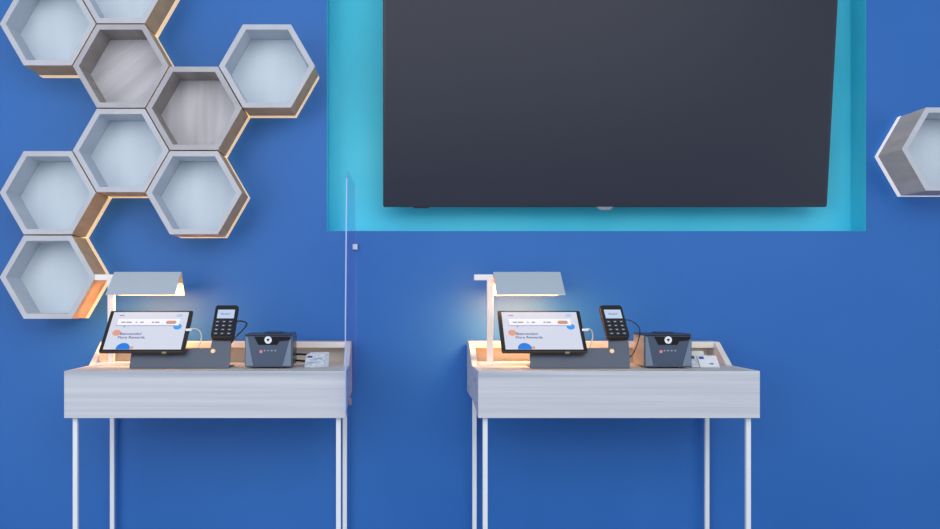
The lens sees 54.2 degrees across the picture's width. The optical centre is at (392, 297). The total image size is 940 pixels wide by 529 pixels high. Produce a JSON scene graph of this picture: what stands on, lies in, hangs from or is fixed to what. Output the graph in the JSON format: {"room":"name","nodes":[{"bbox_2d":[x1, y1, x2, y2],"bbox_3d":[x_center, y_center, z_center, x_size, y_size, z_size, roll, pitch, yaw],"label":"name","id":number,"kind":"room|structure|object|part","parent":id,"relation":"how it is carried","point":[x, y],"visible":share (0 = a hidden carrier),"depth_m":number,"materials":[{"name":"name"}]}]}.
{"room":"electronics store","nodes":[
{"label":"electronics store","id":0,"kind":"room"},
{"bbox_2d":[0,0,939,528],"bbox_3d":[0.500,-0.240,3.100,7.400,3.000,0.200,0,0,0],"label":"wall","id":1,"kind":"structure","parent":0,"point":[840,329],"depth_m":3.00,"materials":[{"name":"blue paint"}]},
{"bbox_2d":[0,0,96,77],"bbox_3d":[-1.073,-0.853,2.920,0.301,0.261,0.159,0,0,0],"label":"shelf","id":2,"kind":"object","parent":1,"relation":"attached to","point":[48,37],"visible":0.7,"depth_m":2.95,"materials":[{"name":"beige wood"}]},
{"bbox_3d":[-1.073,-0.853,2.955,0.260,0.225,0.010,0,0,0],"label":"panel","id":3,"kind":"part","parent":2,"relation":"part of","materials":[{"name":"grey wood"}]},
{"bbox_2d":[0,236,108,318],"bbox_3d":[-1.073,-0.065,2.920,0.301,0.261,0.159,0,0,0],"label":"shelf","id":4,"kind":"object","parent":1,"relation":"attached to","point":[45,277],"visible":0.92,"depth_m":2.95,"materials":[{"name":"beige wood"}]},
{"bbox_3d":[-1.073,-0.065,2.955,0.260,0.225,0.010,0,0,0],"label":"panel","id":5,"kind":"part","parent":4,"relation":"part of","materials":[{"name":"grey wood"}]},
{"bbox_2d":[0,151,111,237],"bbox_3d":[-1.073,-0.327,2.920,0.301,0.261,0.159,0,0,0],"label":"shelf","id":6,"kind":"object","parent":1,"relation":"attached to","point":[47,193],"visible":0.88,"depth_m":2.95,"materials":[{"name":"beige wood"}]},
{"bbox_3d":[-1.073,-0.327,2.955,0.260,0.225,0.010,0,0,0],"label":"panel","id":7,"kind":"part","parent":6,"relation":"part of","materials":[{"name":"grey wood"}]},
{"bbox_2d":[73,109,170,197],"bbox_3d":[-0.846,-0.459,2.920,0.301,0.261,0.159,0,0,0],"label":"shelf","id":8,"kind":"object","parent":1,"relation":"attached to","point":[121,152],"visible":0.77,"depth_m":2.95,"materials":[{"name":"beige wood"}]},
{"bbox_3d":[-0.846,-0.459,2.955,0.260,0.225,0.010,0,0,0],"label":"panel","id":9,"kind":"part","parent":8,"relation":"part of","materials":[{"name":"grey wood"}]},
{"bbox_2d":[73,24,173,109],"bbox_3d":[-0.846,-0.721,2.920,0.301,0.261,0.159,0,0,0],"label":"shelf","id":10,"kind":"object","parent":1,"relation":"attached to","point":[120,66],"visible":0.74,"depth_m":2.95,"materials":[{"name":"beige wood"}]},
{"bbox_3d":[-0.846,-0.721,2.955,0.260,0.225,0.010,0,0,0],"label":"panel","id":11,"kind":"part","parent":10,"relation":"part of","materials":[{"name":"grey wood"}]},
{"bbox_2d":[84,0,179,37],"bbox_3d":[-0.846,-0.984,2.920,0.301,0.261,0.159,0,0,0],"label":"shelf","id":12,"kind":"object","parent":1,"relation":"attached to","point":[155,14],"visible":0.74,"depth_m":2.95,"materials":[{"name":"beige wood"}]},
{"bbox_3d":[-0.846,-0.984,2.955,0.260,0.225,0.010,0,0,0],"label":"panel","id":13,"kind":"part","parent":12,"relation":"part of","materials":[{"name":"grey wood"}]},
{"bbox_2d":[146,151,249,237],"bbox_3d":[-0.619,-0.327,2.920,0.301,0.261,0.159,0,0,0],"label":"shelf","id":14,"kind":"object","parent":1,"relation":"attached to","point":[195,194],"visible":1,"depth_m":2.95,"materials":[{"name":"beige wood"}]},
{"bbox_3d":[-0.619,-0.327,2.955,0.260,0.225,0.010,0,0,0],"label":"panel","id":15,"kind":"part","parent":14,"relation":"part of","materials":[{"name":"grey wood"}]},
{"bbox_2d":[146,67,249,157],"bbox_3d":[-0.619,-0.590,2.920,0.301,0.261,0.159,0,0,0],"label":"shelf","id":16,"kind":"object","parent":1,"relation":"attached to","point":[192,108],"visible":0.86,"depth_m":2.95,"materials":[{"name":"beige wood"}]},
{"bbox_3d":[-0.619,-0.590,2.955,0.260,0.225,0.010,0,0,0],"label":"panel","id":17,"kind":"part","parent":16,"relation":"part of","materials":[{"name":"grey wood"}]},
{"bbox_2d":[219,24,318,117],"bbox_3d":[-0.392,-0.721,2.920,0.301,0.261,0.159,0,0,0],"label":"shelf","id":18,"kind":"object","parent":1,"relation":"attached to","point":[268,68],"visible":1,"depth_m":2.95,"materials":[{"name":"beige wood"}]},
{"bbox_3d":[-0.392,-0.721,2.955,0.260,0.225,0.010,0,0,0],"label":"panel","id":19,"kind":"part","parent":18,"relation":"part of","materials":[{"name":"grey wood"}]},
{"bbox_2d":[327,0,865,230],"bbox_3d":[0.668,-0.790,3.050,1.769,1.140,0.100,0,0,0],"label":"wall panel","id":20,"kind":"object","parent":1,"relation":"attached to","point":[354,27],"depth_m":3.10,"materials":[{"name":"teal paint"}]},
{"bbox_2d":[383,0,837,209],"bbox_3d":[0.692,-0.706,2.995,1.450,0.836,0.209,0,0,0],"label":"television","id":21,"kind":"object","parent":1,"relation":"attached to","point":[601,104],"visible":1,"depth_m":2.94,"materials":[{"name":"black"}]},
{"bbox_2d":[875,107,939,196],"bbox_3d":[1.731,-0.463,2.920,0.301,0.261,0.159,0,0,0],"label":"shelf","id":22,"kind":"object","parent":1,"relation":"attached to","point":[908,156],"visible":1,"depth_m":2.95,"materials":[{"name":"white wood"}]},
{"bbox_3d":[1.731,-0.463,2.955,0.260,0.225,0.010,0,0,0],"label":"panel","id":23,"kind":"part","parent":22,"relation":"part of","materials":[{"name":"grey wood"}]},
{"bbox_3d":[0.500,1.310,0.100,7.400,0.100,6.200,0,0,0],"label":"floor","id":24,"kind":"structure","parent":0,"visible":0},
{"bbox_2d":[64,341,351,528],"bbox_3d":[-0.534,0.700,2.792,0.800,1.120,0.393,0,0,0],"label":"desk","id":25,"kind":"object","parent":24,"relation":"on","point":[112,392],"visible":0.76,"depth_m":2.60,"materials":[{"name":"grey wood"}]},
{"bbox_3d":[-0.911,0.779,2.627,0.014,0.953,0.014,0,0,0],"label":"leg","id":26,"kind":"part","parent":25,"relation":"part of","materials":[{"name":"white metal"}]},
{"bbox_3d":[-0.925,0.240,2.801,0.018,0.201,0.375,0,0,0],"label":"panel","id":27,"kind":"part","parent":25,"relation":"part of","materials":[{"name":"brown wood"}]},
{"bbox_3d":[-0.911,0.781,2.970,0.014,0.950,0.014,0,0,0],"label":"leg","id":28,"kind":"part","parent":25,"relation":"part of","materials":[{"name":"white metal"}]},
{"bbox_2d":[95,272,184,364],"bbox_3d":[-0.790,0.063,2.817,0.267,0.288,0.133,0,0,0],"label":"desk lamp","id":29,"kind":"object","parent":25,"relation":"on","point":[119,283],"visible":0.95,"depth_m":2.81,"materials":[{"name":"white metal"}]},
{"bbox_3d":[-0.795,-0.064,2.840,0.258,0.018,0.018,0,0,0],"label":"arm","id":30,"kind":"part","parent":29,"relation":"part of","materials":[{"name":"white metal"}]},
{"bbox_3d":[-0.761,-0.044,2.817,0.208,0.073,0.133,0,0,0],"label":"lamp shade","id":31,"kind":"part","parent":29,"relation":"part of","materials":[{"name":"grey metal"}]},
{"bbox_2d":[129,340,234,367],"bbox_3d":[-0.627,0.162,2.744,0.297,0.091,0.111,0,0,0],"label":"stand","id":32,"kind":"object","parent":25,"relation":"on","point":[218,355],"visible":0.9,"depth_m":2.70,"materials":[{"name":"grey"}]},
{"bbox_2d":[99,311,201,353],"bbox_3d":[-0.718,0.120,2.732,0.286,0.162,0.128,0,0,0],"label":"tablet","id":33,"kind":"object","parent":32,"relation":"on","point":[163,332],"visible":0.95,"depth_m":2.72,"materials":[{"name":"black metal"}]},
{"bbox_2d":[211,305,246,342],"bbox_3d":[-0.487,0.078,2.741,0.106,0.112,0.087,0,0,0],"label":"card reader","id":34,"kind":"object","parent":32,"relation":"on","point":[225,321],"visible":1,"depth_m":2.73,"materials":[{"name":"black plastic"}]},
{"bbox_3d":[-0.534,0.274,2.604,0.800,0.134,0.018,0,0,0],"label":"panel","id":35,"kind":"part","parent":25,"relation":"part of","materials":[{"name":"grey wood"}]},
{"bbox_3d":[-0.534,0.216,2.792,0.764,0.018,0.357,0,0,0],"label":"panel","id":36,"kind":"part","parent":25,"relation":"part of","materials":[{"name":"brown wood"}]},
{"bbox_3d":[-0.534,0.232,2.979,0.764,0.146,0.017,0,0,0],"label":"panel","id":37,"kind":"part","parent":25,"relation":"part of","materials":[{"name":"brown wood"}]},
{"bbox_2d":[245,331,306,367],"bbox_3d":[-0.339,0.155,2.768,0.195,0.105,0.166,0,0,0],"label":"machine","id":38,"kind":"object","parent":25,"relation":"on","point":[270,348],"visible":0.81,"depth_m":2.69,"materials":[{"name":"grey plastic"}]},
{"bbox_3d":[-0.422,0.157,2.687,0.022,0.085,0.001,0,0,0],"label":"corner trim","id":39,"kind":"part","parent":38,"relation":"part of","materials":[{"name":"blue"}]},
{"bbox_3d":[-0.366,0.158,2.694,0.138,0.091,0.012,0,0,0],"label":"panel","id":40,"kind":"part","parent":38,"relation":"part of","materials":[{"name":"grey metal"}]},
{"bbox_3d":[-0.366,0.107,2.756,0.139,0.009,0.129,0,0,0],"label":"lid","id":41,"kind":"part","parent":38,"relation":"part of","materials":[{"name":"blue"}]},
{"bbox_3d":[-0.312,0.161,2.687,0.025,0.078,0.001,0,0,0],"label":"corner trim","id":42,"kind":"part","parent":38,"relation":"part of","materials":[{"name":"blue"}]},
{"bbox_3d":[-0.298,0.157,2.773,0.002,0.086,0.090,0,0,0],"label":"panel","id":43,"kind":"part","parent":38,"relation":"part of","materials":[{"name":"blue"}]},
{"bbox_2d":[304,355,324,367],"bbox_3d":[-0.234,0.189,2.742,0.058,0.035,0.053,0,0,0],"label":"leaflet","id":44,"kind":"object","parent":25,"relation":"on","point":[311,361],"visible":1,"depth_m":2.74,"materials":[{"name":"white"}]},
{"bbox_2d":[307,354,325,366],"bbox_3d":[-0.231,0.188,2.749,0.059,0.037,0.054,0,0,0],"label":"leaflet","id":45,"kind":"object","parent":25,"relation":"on","point":[307,354],"visible":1,"depth_m":2.77,"materials":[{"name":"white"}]},
{"bbox_2d":[310,353,328,366],"bbox_3d":[-0.225,0.187,2.756,0.059,0.039,0.054,0,0,0],"label":"leaflet","id":46,"kind":"object","parent":25,"relation":"on","point":[327,354],"visible":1,"depth_m":2.77,"materials":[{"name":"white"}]},
{"bbox_2d":[310,352,328,366],"bbox_3d":[-0.223,0.186,2.763,0.060,0.041,0.055,0,0,0],"label":"leaflet","id":47,"kind":"object","parent":25,"relation":"on","point":[310,352],"visible":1,"depth_m":2.79,"materials":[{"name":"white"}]},
{"bbox_3d":[-0.157,0.779,2.627,0.014,0.953,0.014,0,0,0],"label":"leg","id":48,"kind":"part","parent":25,"relation":"part of","materials":[{"name":"white metal"}]},
{"bbox_3d":[-0.157,0.781,2.970,0.014,0.950,0.014,0,0,0],"label":"leg","id":49,"kind":"part","parent":25,"relation":"part of","materials":[{"name":"white metal"}]},
{"bbox_3d":[-0.143,0.240,2.801,0.018,0.201,0.375,0,0,0],"label":"panel","id":50,"kind":"part","parent":25,"relation":"part of","materials":[{"name":"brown wood"}]},
{"bbox_2d":[345,178,356,410],"bbox_3d":[-0.126,-0.015,2.773,0.016,0.700,0.452,0,0,0],"label":"divider","id":51,"kind":"object","parent":25,"relation":"attached to","point":[354,245],"visible":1,"depth_m":2.56,"materials":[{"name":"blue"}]},
{"bbox_2d":[467,341,759,528],"bbox_3d":[0.642,0.700,2.792,0.800,1.120,0.393,0,0,0],"label":"desk","id":52,"kind":"object","parent":24,"relation":"on","point":[495,391],"visible":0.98,"depth_m":2.60,"materials":[{"name":"grey wood"}]},
{"bbox_3d":[0.265,0.781,2.970,0.014,0.950,0.014,0,0,0],"label":"leg","id":53,"kind":"part","parent":52,"relation":"part of","materials":[{"name":"white metal"}]},
{"bbox_3d":[0.251,0.240,2.801,0.018,0.201,0.375,0,0,0],"label":"panel","id":54,"kind":"part","parent":52,"relation":"part of","materials":[{"name":"grey wood"}]},
{"bbox_3d":[0.265,0.779,2.627,0.014,0.953,0.014,0,0,0],"label":"leg","id":55,"kind":"part","parent":52,"relation":"part of","materials":[{"name":"white metal"}]},
{"bbox_2d":[474,272,564,364],"bbox_3d":[0.386,0.063,2.817,0.267,0.288,0.133,0,0,0],"label":"desk lamp","id":56,"kind":"object","parent":52,"relation":"on","point":[498,283],"visible":0.83,"depth_m":2.81,"materials":[{"name":"white metal"}]},
{"bbox_3d":[0.381,-0.064,2.840,0.258,0.018,0.018,0,0,0],"label":"arm","id":57,"kind":"part","parent":56,"relation":"part of","materials":[{"name":"white metal"}]},
{"bbox_3d":[0.415,-0.044,2.817,0.208,0.073,0.133,0,0,0],"label":"lamp shade","id":58,"kind":"part","parent":56,"relation":"part of","materials":[{"name":"grey metal"}]},
{"bbox_2d":[527,340,629,367],"bbox_3d":[0.551,0.162,2.744,0.297,0.091,0.111,0,0,0],"label":"stand","id":59,"kind":"object","parent":52,"relation":"on","point":[616,355],"visible":0.91,"depth_m":2.70,"materials":[{"name":"grey"}]},
{"bbox_2d":[497,311,592,353],"bbox_3d":[0.461,0.120,2.732,0.286,0.162,0.128,0,0,0],"label":"tablet","id":60,"kind":"object","parent":59,"relation":"on","point":[519,331],"visible":0.99,"depth_m":2.72,"materials":[{"name":"black metal"}]},
{"bbox_2d":[599,305,639,357],"bbox_3d":[0.681,0.102,2.743,0.107,0.160,0.086,0,0,-6],"label":"card reader","id":61,"kind":"object","parent":59,"relation":"on","point":[613,320],"visible":1,"depth_m":2.73,"materials":[{"name":"black plastic"}]},
{"bbox_3d":[0.642,0.232,2.979,0.764,0.146,0.017,0,0,0],"label":"panel","id":62,"kind":"part","parent":52,"relation":"part of","materials":[{"name":"brown wood"}]},
{"bbox_3d":[0.642,0.216,2.792,0.764,0.018,0.357,0,0,0],"label":"panel","id":63,"kind":"part","parent":52,"relation":"part of","materials":[{"name":"grey wood"}]},
{"bbox_3d":[0.642,0.274,2.604,0.800,0.134,0.018,0,0,0],"label":"panel","id":64,"kind":"part","parent":52,"relation":"part of","materials":[{"name":"grey wood"}]},
{"bbox_2d":[633,331,691,367],"bbox_3d":[0.809,0.155,2.753,0.139,0.105,0.137,0,0,0],"label":"machine","id":65,"kind":"object","parent":52,"relation":"on","point":[654,349],"visible":1,"depth_m":2.69,"materials":[{"name":"black plastic"}]},
{"bbox_3d":[0.754,0.157,2.687,0.022,0.085,0.001,0,0,0],"label":"corner trim","id":66,"kind":"part","parent":65,"relation":"part of","materials":[{"name":"blue"}]},
{"bbox_3d":[0.809,0.107,2.756,0.139,0.009,0.129,0,0,0],"label":"lid","id":67,"kind":"part","parent":65,"relation":"part of","materials":[{"name":"blue"}]},
{"bbox_3d":[0.809,0.158,2.694,0.138,0.091,0.012,0,0,0],"label":"panel","id":68,"kind":"part","parent":65,"relation":"part of","materials":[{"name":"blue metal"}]},
{"bbox_3d":[0.864,0.161,2.687,0.025,0.078,0.001,0,0,0],"label":"corner trim","id":69,"kind":"part","parent":65,"relation":"part of","materials":[{"name":"blue"}]},
{"bbox_2d":[692,351,703,354],"bbox_3d":[0.918,0.184,2.767,0.048,0.046,0.057,0,0,0],"label":"card","id":70,"kind":"object","parent":52,"relation":"on","point":[693,352],"visible":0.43,"depth_m":2.77,"materials":[{"name":"white paper"}]},
{"bbox_2d":[692,355,706,366],"bbox_3d":[0.918,0.190,2.743,0.058,0.034,0.035,0,0,0],"label":"card","id":71,"kind":"object","parent":52,"relation":"on","point":[695,363],"visible":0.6,"depth_m":2.74,"materials":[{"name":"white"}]},
{"bbox_3d":[1.020,0.781,2.970,0.014,0.950,0.014,0,0,0],"label":"leg","id":72,"kind":"part","parent":52,"relation":"part of","materials":[{"name":"white metal"}]},
{"bbox_2d":[697,356,719,367],"bbox_3d":[0.944,0.190,2.735,0.058,0.033,0.035,0,0,0],"label":"card","id":73,"kind":"object","parent":52,"relation":"on","point":[704,361],"visible":1,"depth_m":2.73,"materials":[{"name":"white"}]},
{"bbox_3d":[1.033,0.240,2.801,0.018,0.201,0.375,0,0,0],"label":"panel","id":74,"kind":"part","parent":52,"relation":"part of","materials":[{"name":"grey wood"}]},
{"bbox_3d":[1.020,0.779,2.627,0.014,0.953,0.014,0,0,0],"label":"leg","id":75,"kind":"part","parent":52,"relation":"part of","materials":[{"name":"white metal"}]}
]}

